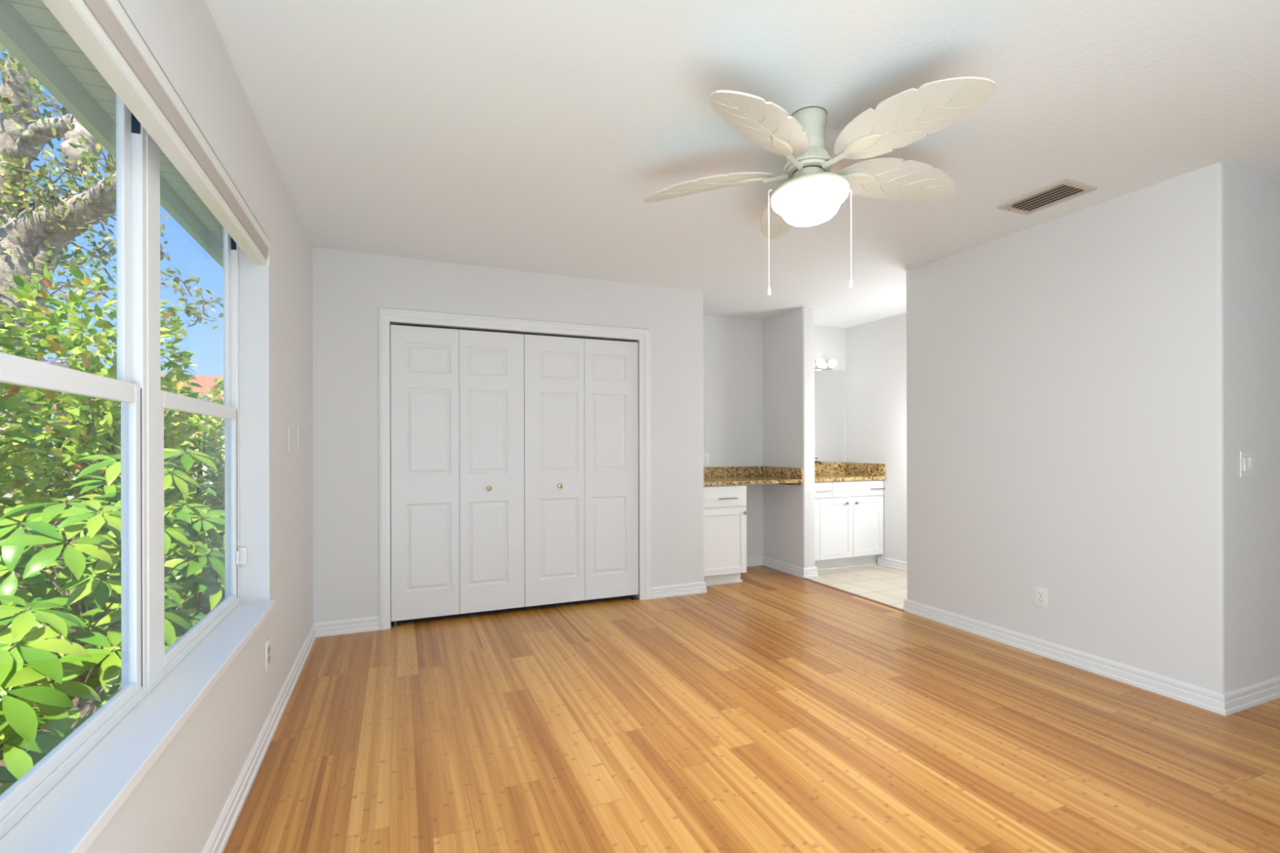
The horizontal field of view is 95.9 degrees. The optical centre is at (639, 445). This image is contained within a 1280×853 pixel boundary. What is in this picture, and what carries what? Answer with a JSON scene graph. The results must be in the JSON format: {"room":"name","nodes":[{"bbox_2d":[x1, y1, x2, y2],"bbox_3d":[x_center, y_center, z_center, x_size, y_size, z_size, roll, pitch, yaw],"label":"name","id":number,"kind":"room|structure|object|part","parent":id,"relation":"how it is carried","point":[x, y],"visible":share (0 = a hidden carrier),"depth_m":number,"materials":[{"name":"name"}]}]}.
{"room":"empty bedroom","nodes":[
{"label":"empty bedroom","id":0,"kind":"room"},
{"bbox_2d":[85,0,313,852],"bbox_3d":[-1.080,0.024,1.104,0.148,2.540,7.070,0,0,-23],"label":"wall","id":1,"kind":"structure","parent":0,"point":[176,806],"depth_m":2.36,"materials":[{"name":"paint"}]},
{"bbox_2d":[0,93,158,839],"bbox_3d":[-1.139,-0.145,1.113,0.047,1.573,0.932,0,0,-23],"label":"window","id":2,"kind":"structure","parent":1,"relation":"in","point":[130,387],"depth_m":1.45,"materials":[{"name":"plastic"}]},
{"bbox_3d":[-1.116,0.231,1.088,0.016,0.770,0.808,0,0,-23],"label":"sash","id":3,"kind":"part","parent":2,"relation":"part of","materials":[{"name":"plastic"}]},
{"bbox_3d":[-1.135,-0.506,1.081,0.016,0.787,0.808,0,0,-23],"label":"sash","id":4,"kind":"part","parent":2,"relation":"part of","materials":[{"name":"plastic"}]},
{"bbox_2d":[41,0,269,266],"bbox_3d":[-1.218,-0.801,1.555,0.060,0.108,1.801,0,0,-23],"label":"window shade","id":5,"kind":"object","parent":2,"relation":"attached to","point":[101,29],"visible":1,"depth_m":1.31,"materials":[{"name":"plastic"}]},
{"bbox_2d":[8,0,223,245],"bbox_3d":[-1.928,-1.284,2.447,0.374,0.040,12.000,0,0,-23],"label":"roof eave","id":6,"kind":"object","parent":1,"relation":"attached to","point":[36,13],"depth_m":1.97},
{"bbox_2d":[0,0,223,268],"bbox_3d":[-2.124,-1.281,2.366,0.050,0.245,12.000,0,0,-23],"label":"fascia","id":7,"kind":"object","parent":6,"relation":"attached to","point":[17,36],"visible":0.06,"depth_m":1.97,"materials":[{"name":"paint"}]},
{"bbox_2d":[0,600,275,852],"bbox_3d":[-1.230,0.657,1.548,0.126,0.030,1.829,0,0,-23],"label":"windowsill","id":8,"kind":"object","parent":1,"relation":"attached to","point":[70,817],"visible":1,"depth_m":1.21,"materials":[{"name":"paint"}]},
{"bbox_2d":[156,144,239,683],"bbox_3d":[-1.488,-0.144,1.946,0.045,1.573,0.873,0,0,-23],"label":"window","id":9,"kind":"structure","parent":1,"relation":"in","point":[169,659],"depth_m":2.28,"materials":[{"name":"plastic"}]},
{"bbox_3d":[-1.476,0.232,1.950,0.016,0.770,0.813,0,0,-23],"label":"sash","id":10,"kind":"part","parent":9,"relation":"part of","materials":[{"name":"plastic"}]},
{"bbox_3d":[-1.495,-0.505,1.943,0.016,0.787,0.813,0,0,-23],"label":"sash","id":11,"kind":"part","parent":9,"relation":"part of","materials":[{"name":"plastic"}]},
{"bbox_2d":[235,546,247,564],"bbox_3d":[-1.611,0.448,2.334,0.028,0.070,0.055,0,0,-23],"label":"sensor","id":12,"kind":"object","parent":9,"relation":"attached to","point":[242,554],"visible":1,"depth_m":2.34,"materials":[{"name":"white plastic"}]},
{"bbox_2d":[201,623,315,852],"bbox_3d":[-0.834,1.149,0.737,0.017,0.088,6.206,0,0,-23],"label":"baseboard","id":13,"kind":"structure","parent":1,"relation":"attached to","point":[219,837],"depth_m":2.09,"materials":[{"name":"paint"}]},
{"bbox_2d":[265,638,270,671],"bbox_3d":[-1.510,0.848,2.343,0.009,0.115,0.070,0,0,-23],"label":"wall outlet","id":14,"kind":"object","parent":1,"relation":"attached to","point":[268,642],"visible":1,"depth_m":2.33,"materials":[{"name":"white plastic"}]},
{"bbox_2d":[288,427,291,451],"bbox_3d":[-1.718,-0.031,2.832,0.006,0.116,0.072,0,0,-23],"label":"blank wall plate","id":15,"kind":"object","parent":1,"relation":"attached to","point":[289,428],"visible":1,"depth_m":2.81,"materials":[{"name":"paint"}]},
{"bbox_2d":[297,427,300,449],"bbox_3d":[-1.828,-0.036,3.095,0.006,0.116,0.072,0,0,-23],"label":"blank wall plate","id":16,"kind":"object","parent":1,"relation":"attached to","point":[298,428],"visible":1,"depth_m":3.06,"materials":[{"name":"paint"}]},
{"bbox_2d":[312,247,703,622],"bbox_3d":[-0.905,-0.027,4.484,2.780,2.440,0.727,0,0,-23],"label":"wall","id":17,"kind":"structure","parent":0,"point":[349,288],"depth_m":3.85,"materials":[{"name":"paint"}]},
{"bbox_2d":[390,324,524,626],"bbox_3d":[-1.233,0.198,3.964,0.877,1.992,0.068,0,0,-23],"label":"door","id":18,"kind":"structure","parent":17,"relation":"in","point":[457,396],"depth_m":3.96,"materials":[{"name":"paint"}]},
{"bbox_2d":[313,581,706,637],"bbox_3d":[-0.784,1.149,4.226,2.798,0.088,0.194,0,0,-23],"label":"baseboard","id":19,"kind":"structure","parent":17,"relation":"attached to","point":[366,624],"depth_m":3.72,"materials":[{"name":"paint"}]},
{"bbox_2d":[391,324,633,623],"bbox_3d":[-0.860,0.187,4.217,1.759,2.010,0.020,0,0,-23],"label":"lining","id":20,"kind":"object","parent":17,"relation":"attached to","point":[628,596],"visible":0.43,"depth_m":4.17,"materials":[{"name":"black"}]},
{"bbox_2d":[378,307,651,630],"bbox_3d":[-0.806,0.146,4.121,1.927,2.094,0.019,0,0,-23],"label":"door frame","id":21,"kind":"structure","parent":17,"relation":"attached to","point":[386,315],"depth_m":4.01,"materials":[{"name":"paint"}]},
{"bbox_2d":[524,334,638,606],"bbox_3d":[-0.419,0.196,4.303,0.880,1.992,0.068,0,0,-23],"label":"door","id":22,"kind":"structure","parent":17,"relation":"in","point":[581,395],"depth_m":4.29,"materials":[{"name":"paint"}]},
{"bbox_2d":[390,315,845,557],"bbox_3d":[-0.030,-0.029,5.308,5.029,2.440,0.120,0,0,-23],"label":"wall","id":23,"kind":"structure","parent":0,"point":[732,347],"depth_m":5.66,"materials":[{"name":"paint"}]},
{"bbox_2d":[703,453,708,464],"bbox_3d":[0.625,0.124,5.512,0.070,0.115,0.009,0,0,-23],"label":"wall outlet","id":24,"kind":"object","parent":23,"relation":"attached to","point":[705,455],"visible":0.85,"depth_m":5.51,"materials":[{"name":"white plastic"}]},
{"bbox_2d":[703,466,762,477],"bbox_3d":[0.729,0.253,5.547,1.048,0.100,0.020,0,0,-23],"label":"backsplash","id":25,"kind":"structure","parent":23,"relation":"attached to","point":[738,471],"depth_m":5.61,"materials":[{"name":"stone"}]},
{"bbox_2d":[814,359,836,369],"bbox_3d":[1.767,-0.847,5.910,0.580,0.086,0.154,0,0,-23],"label":"vanity light","id":26,"kind":"object","parent":23,"relation":"attached to","point":[820,363],"visible":0.51,"depth_m":5.94,"materials":[{"name":"white glass"}]},
{"bbox_3d":[1.846,-0.847,5.907,0.086,0.086,0.086,0,0,-23],"label":"globe bulb","id":27,"kind":"part","parent":26,"relation":"part of","materials":[{"name":"white glass"}]},
{"bbox_3d":[1.989,-0.848,5.966,0.086,0.086,0.086,0,0,-23],"label":"globe bulb","id":28,"kind":"part","parent":26,"relation":"part of","materials":[{"name":"white glass"}]},
{"bbox_2d":[814,368,844,462],"bbox_3d":[1.775,-0.314,5.994,0.898,0.977,0.006,0,0,-23],"label":"bathroom mirror","id":29,"kind":"object","parent":23,"relation":"attached to","point":[829,384],"visible":0.44,"depth_m":6.08,"materials":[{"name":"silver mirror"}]},
{"bbox_2d":[814,462,845,475],"bbox_3d":[1.772,0.239,5.983,0.897,0.123,0.020,0,0,-23],"label":"backsplash","id":30,"kind":"structure","parent":23,"relation":"attached to","point":[825,468],"depth_m":6.07,"materials":[{"name":"stone"}]},
{"bbox_2d":[204,0,1279,328],"bbox_3d":[1.730,-1.314,2.279,6.245,0.120,7.070,0,0,-23],"label":"ceiling","id":31,"kind":"structure","parent":0,"point":[527,135],"depth_m":2.19,"materials":[{"name":"paint"}]},
{"bbox_2d":[644,76,995,295],"bbox_3d":[0.685,-0.911,2.186,1.252,0.680,1.262,0,0,-23],"label":"ceiling fan","id":32,"kind":"object","parent":31,"relation":"hanging from","point":[811,195],"visible":1,"depth_m":2.07,"materials":[{"name":"plastic"}]},
{"bbox_3d":[0.268,-1.042,2.335,0.540,0.036,0.224,0,13,20],"label":"blade","id":33,"kind":"part","parent":32,"relation":"part of","materials":[{"name":"plastic"}]},
{"bbox_3d":[0.393,-1.043,1.884,0.224,0.036,0.540,16,10,37],"label":"blade","id":34,"kind":"part","parent":32,"relation":"part of","materials":[{"name":"plastic"}]},
{"bbox_3d":[0.489,-0.585,2.190,0.012,0.031,0.012,0,0,-23],"label":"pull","id":35,"kind":"part","parent":32,"relation":"part of","materials":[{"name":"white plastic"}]},
{"bbox_3d":[0.495,-0.787,2.191,0.015,0.376,0.008,0,0,-2],"label":"pull chain","id":36,"kind":"part","parent":32,"relation":"part of","materials":[{"name":"white plastic"}]},
{"bbox_3d":[0.658,-1.044,2.593,0.224,0.036,0.540,-13,-1,2],"label":"blade","id":37,"kind":"part","parent":32,"relation":"part of","materials":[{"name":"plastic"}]},
{"bbox_3d":[0.641,-1.046,2.196,0.160,0.016,0.160,0,0,-23],"label":"rotor plate","id":38,"kind":"part","parent":32,"relation":"part of","materials":[{"name":"metal"}]},
{"bbox_2d":[783,145,833,174],"bbox_3d":[0.641,-1.084,2.196,0.182,0.059,0.182,0,0,-23],"label":"motor","id":39,"kind":"object","parent":32,"relation":"attached to","point":[815,155],"depth_m":2.13,"materials":[{"name":"metal"}]},
{"bbox_3d":[0.645,-0.907,2.194,0.281,0.108,0.281,0,0,-23],"label":"lamp shade","id":40,"kind":"part","parent":32,"relation":"part of","materials":[{"name":"white glass"}]},
{"bbox_3d":[0.795,-0.801,2.190,0.015,0.349,0.008,0,0,2],"label":"pull chain","id":41,"kind":"part","parent":32,"relation":"part of","materials":[{"name":"white plastic"}]},
{"bbox_3d":[0.802,-0.613,2.190,0.012,0.031,0.012,0,0,-23],"label":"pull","id":42,"kind":"part","parent":32,"relation":"part of","materials":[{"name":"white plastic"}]},
{"bbox_3d":[1.024,-1.044,2.302,0.540,0.036,0.224,0,-13,-16],"label":"blade","id":43,"kind":"part","parent":32,"relation":"part of","materials":[{"name":"plastic"}]},
{"bbox_3d":[0.861,-1.044,1.864,0.224,0.036,0.540,15,-9,-33],"label":"blade","id":44,"kind":"part","parent":32,"relation":"part of","materials":[{"name":"plastic"}]},
{"bbox_2d":[996,178,1097,215],"bbox_3d":[2.047,-1.240,2.916,0.245,0.030,0.340,0,0,-23],"label":"ceiling vent","id":45,"kind":"object","parent":31,"relation":"in","point":[1062,191],"visible":1,"depth_m":2.90,"materials":[{"name":"metal"}]},
{"bbox_3d":[1.919,-1.235,2.993,0.008,0.020,0.020,0,0,-23],"label":"lever","id":46,"kind":"part","parent":45,"relation":"part of","materials":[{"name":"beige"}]},
{"bbox_2d":[222,564,1279,852],"bbox_3d":[1.740,1.245,2.270,6.245,0.121,7.050,0,0,-23],"label":"floor","id":47,"kind":"structure","parent":0,"point":[772,710],"depth_m":2.31,"materials":[{"name":"brown wood"}]},
{"bbox_2d":[703,484,746,586],"bbox_3d":[0.592,0.762,5.156,0.488,0.853,0.632,0,0,-23],"label":"base cabinet","id":48,"kind":"object","parent":47,"relation":"on","point":[725,513],"visible":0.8,"depth_m":4.92,"materials":[{"name":"paint"}]},
{"bbox_3d":[0.696,0.430,4.904,0.480,0.174,0.020,0,0,-23],"label":"drawer","id":49,"kind":"part","parent":48,"relation":"part of","materials":[{"name":"paint"}]},
{"bbox_3d":[0.697,0.814,4.904,0.480,0.560,0.020,0,0,-23],"label":"cabinet door","id":50,"kind":"part","parent":48,"relation":"part of","materials":[{"name":"paint"}]},
{"bbox_3d":[0.742,0.447,4.895,0.180,0.010,0.034,0,0,-23],"label":"handle","id":51,"kind":"part","parent":48,"relation":"part of","materials":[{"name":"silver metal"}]},
{"bbox_2d":[703,466,803,485],"bbox_3d":[0.856,0.279,5.272,1.070,0.153,0.626,0,0,-23],"label":"countertop","id":52,"kind":"structure","parent":48,"relation":"on","point":[738,475],"depth_m":5.44,"materials":[{"name":"brown stone"}]},
{"bbox_2d":[814,480,884,570],"bbox_3d":[1.887,0.760,5.738,0.916,0.848,0.554,0,0,-23],"label":"vanity cabinet","id":53,"kind":"object","parent":47,"relation":"on","point":[849,514],"visible":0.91,"depth_m":5.53,"materials":[{"name":"paint"}]},
{"bbox_3d":[1.617,0.782,5.372,0.127,0.572,0.020,0,0,-23],"label":"panel","id":54,"kind":"part","parent":53,"relation":"part of","materials":[{"name":"paint"}]},
{"bbox_3d":[1.681,0.415,5.399,0.268,0.142,0.020,0,0,-23],"label":"drawer","id":55,"kind":"part","parent":53,"relation":"part of","materials":[{"name":"paint"}]},
{"bbox_3d":[1.860,0.782,5.474,0.391,0.572,0.020,0,0,-23],"label":"cabinet door","id":56,"kind":"part","parent":53,"relation":"part of","materials":[{"name":"paint"}]},
{"bbox_2d":[814,462,885,482],"bbox_3d":[1.884,0.257,5.743,0.918,0.158,0.548,0,0,-23],"label":"countertop","id":57,"kind":"structure","parent":53,"relation":"on","point":[844,471],"depth_m":5.87,"materials":[{"name":"brown stone"}]},
{"bbox_3d":[2.102,0.414,5.575,0.631,0.142,0.020,0,0,-23],"label":"drawer","id":58,"kind":"part","parent":53,"relation":"part of","materials":[{"name":"paint"}]},
{"bbox_3d":[2.219,0.781,5.624,0.380,0.572,0.020,0,0,-23],"label":"cabinet door","id":59,"kind":"part","parent":53,"relation":"part of","materials":[{"name":"paint"}]},
{"bbox_2d":[802,577,904,611],"bbox_3d":[1.683,1.184,4.653,0.037,0.004,1.119,0,0,-23],"label":"threshold","id":60,"kind":"object","parent":47,"relation":"on","point":[806,579],"visible":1,"depth_m":4.57,"materials":[{"name":"brown wood"}]},
{"bbox_2d":[762,306,814,568],"bbox_3d":[1.411,-0.033,5.505,0.133,2.440,0.627,0,0,-23],"label":"wall partition","id":61,"kind":"structure","parent":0,"point":[788,337],"depth_m":5.37,"materials":[{"name":"paint"}]},
{"bbox_2d":[746,555,818,577],"bbox_3d":[1.234,1.143,5.526,0.949,0.088,0.433,0,0,27],"label":"baseboard","id":62,"kind":"structure","parent":61,"relation":"attached to","point":[808,572],"depth_m":5.45,"materials":[{"name":"paint"}]},
{"bbox_2d":[845,312,906,563],"bbox_3d":[2.904,-0.037,4.650,0.120,2.440,3.357,0,0,-23],"label":"wall","id":63,"kind":"structure","parent":0,"point":[876,351],"depth_m":5.70,"materials":[{"name":"paint"}]},
{"bbox_2d":[876,555,906,572],"bbox_3d":[2.931,1.139,4.416,0.017,0.088,2.907,0,0,-23],"label":"baseboard","id":64,"kind":"structure","parent":63,"relation":"attached to","point":[882,561],"depth_m":5.58,"materials":[{"name":"paint"}]},
{"bbox_2d":[906,162,1279,693],"bbox_3d":[3.275,-0.038,3.779,2.243,2.440,1.723,0,0,-23],"label":"wall","id":65,"kind":"structure","parent":0,"point":[1086,388],"depth_m":2.93,"materials":[{"name":"paint"}]},
{"bbox_2d":[1035,586,1047,608],"bbox_3d":[2.270,0.858,3.268,0.009,0.115,0.070,0,0,-23],"label":"wall outlet","id":66,"kind":"object","parent":65,"relation":"attached to","point":[1041,593],"visible":1,"depth_m":3.26,"materials":[{"name":"white plastic"}]},
{"bbox_2d":[1037,597,1044,603],"bbox_3d":[2.268,0.877,3.267,0.003,0.028,0.033,0,0,-23],"label":"receptacle","id":67,"kind":"object","parent":66,"relation":"attached to","point":[1040,600],"depth_m":3.27,"materials":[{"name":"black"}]},
{"bbox_2d":[1037,591,1044,596],"bbox_3d":[2.268,0.838,3.267,0.003,0.028,0.033,0,0,-23],"label":"receptacle","id":68,"kind":"object","parent":66,"relation":"attached to","point":[1040,593],"depth_m":3.27,"materials":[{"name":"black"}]},
{"bbox_2d":[902,598,1279,715],"bbox_3d":[3.271,1.138,3.775,2.260,0.088,1.757,0,0,-23],"label":"baseboard","id":69,"kind":"structure","parent":65,"relation":"attached to","point":[1231,702],"depth_m":2.92,"materials":[{"name":"paint"}]},
{"bbox_2d":[1240,451,1254,477],"bbox_3d":[2.765,0.083,2.624,0.116,0.117,0.013,0,0,-23],"label":"light switch","id":70,"kind":"object","parent":65,"relation":"attached to","point":[1246,458],"visible":1,"depth_m":2.62,"materials":[{"name":"white plastic"}]},
{"label":"outside","id":71,"kind":"structure","parent":0,"visible":0},
{"bbox_2d":[0,482,225,786],"bbox_3d":[-20.310,1.570,8.856,29.335,0.150,48.000,0,0,-23],"label":"ground","id":72,"kind":"structure","parent":71,"point":[83,707],"depth_m":3.59,"materials":[{"name":"brown soil"}]},
{"bbox_2d":[0,292,55,687],"bbox_3d":[-3.663,0.224,2.666,1.909,2.466,1.447,0,0,45],"label":"shrub","id":73,"kind":"object","parent":72,"relation":"on","point":[9,453],"visible":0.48,"depth_m":3.15,"materials":[{"name":"green plant"}]},
{"bbox_2d":[0,595,101,795],"bbox_3d":[-1.987,0.954,1.628,0.850,1.003,0.779,0,0,32],"label":"plant","id":74,"kind":"object","parent":72,"relation":"on","point":[20,719],"visible":0.67,"depth_m":1.75,"materials":[{"name":"green plant"}]},
{"bbox_2d":[0,497,191,756],"bbox_3d":[-2.337,0.834,2.351,0.925,1.227,0.839,0,0,-23],"label":"plant","id":75,"kind":"object","parent":72,"relation":"on","point":[18,543],"visible":0.5,"depth_m":2.27,"materials":[{"name":"green plant"}]},
{"bbox_2d":[0,266,205,659],"bbox_3d":[-4.150,0.079,4.529,1.245,2.784,1.893,0,0,-23],"label":"shrub","id":76,"kind":"object","parent":72,"relation":"on","point":[85,438],"visible":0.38,"depth_m":4.09,"materials":[{"name":"green plant"}]},
{"bbox_2d":[0,42,223,565],"bbox_3d":[-6.769,-1.758,7.012,3.993,6.436,2.367,0,0,-10],"label":"oak tree","id":77,"kind":"object","parent":72,"relation":"on","point":[33,237],"visible":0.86,"depth_m":6.83,"materials":[{"name":"green plant"}]},
{"bbox_2d":[41,373,224,500],"bbox_3d":[-14.562,-0.420,18.922,5.800,3.800,6.000,0,0,-23],"label":"house","id":78,"kind":"structure","parent":72,"relation":"on","point":[205,381],"depth_m":17.68,"materials":[{"name":"ceramic"}]},
{"bbox_2d":[48,448,225,673],"bbox_3d":[-2.653,0.731,3.106,0.789,1.434,0.787,0,0,9],"label":"plant","id":79,"kind":"object","parent":72,"relation":"on","point":[188,492],"visible":0.29,"depth_m":3.09,"materials":[{"name":"green plant"}]},
{"bbox_2d":[109,500,225,634],"bbox_3d":[-2.997,0.911,3.887,0.734,1.094,0.939,0,0,39],"label":"plant","id":80,"kind":"object","parent":72,"relation":"on","point":[186,516],"visible":0.41,"depth_m":3.76,"materials":[{"name":"green plant"}]},
{"bbox_2d":[160,377,225,583],"bbox_3d":[-4.527,0.350,6.421,1.420,2.219,2.166,0,0,-23],"label":"shrub","id":81,"kind":"object","parent":72,"relation":"on","point":[209,447],"visible":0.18,"depth_m":5.88,"materials":[{"name":"green plant"}]}
]}

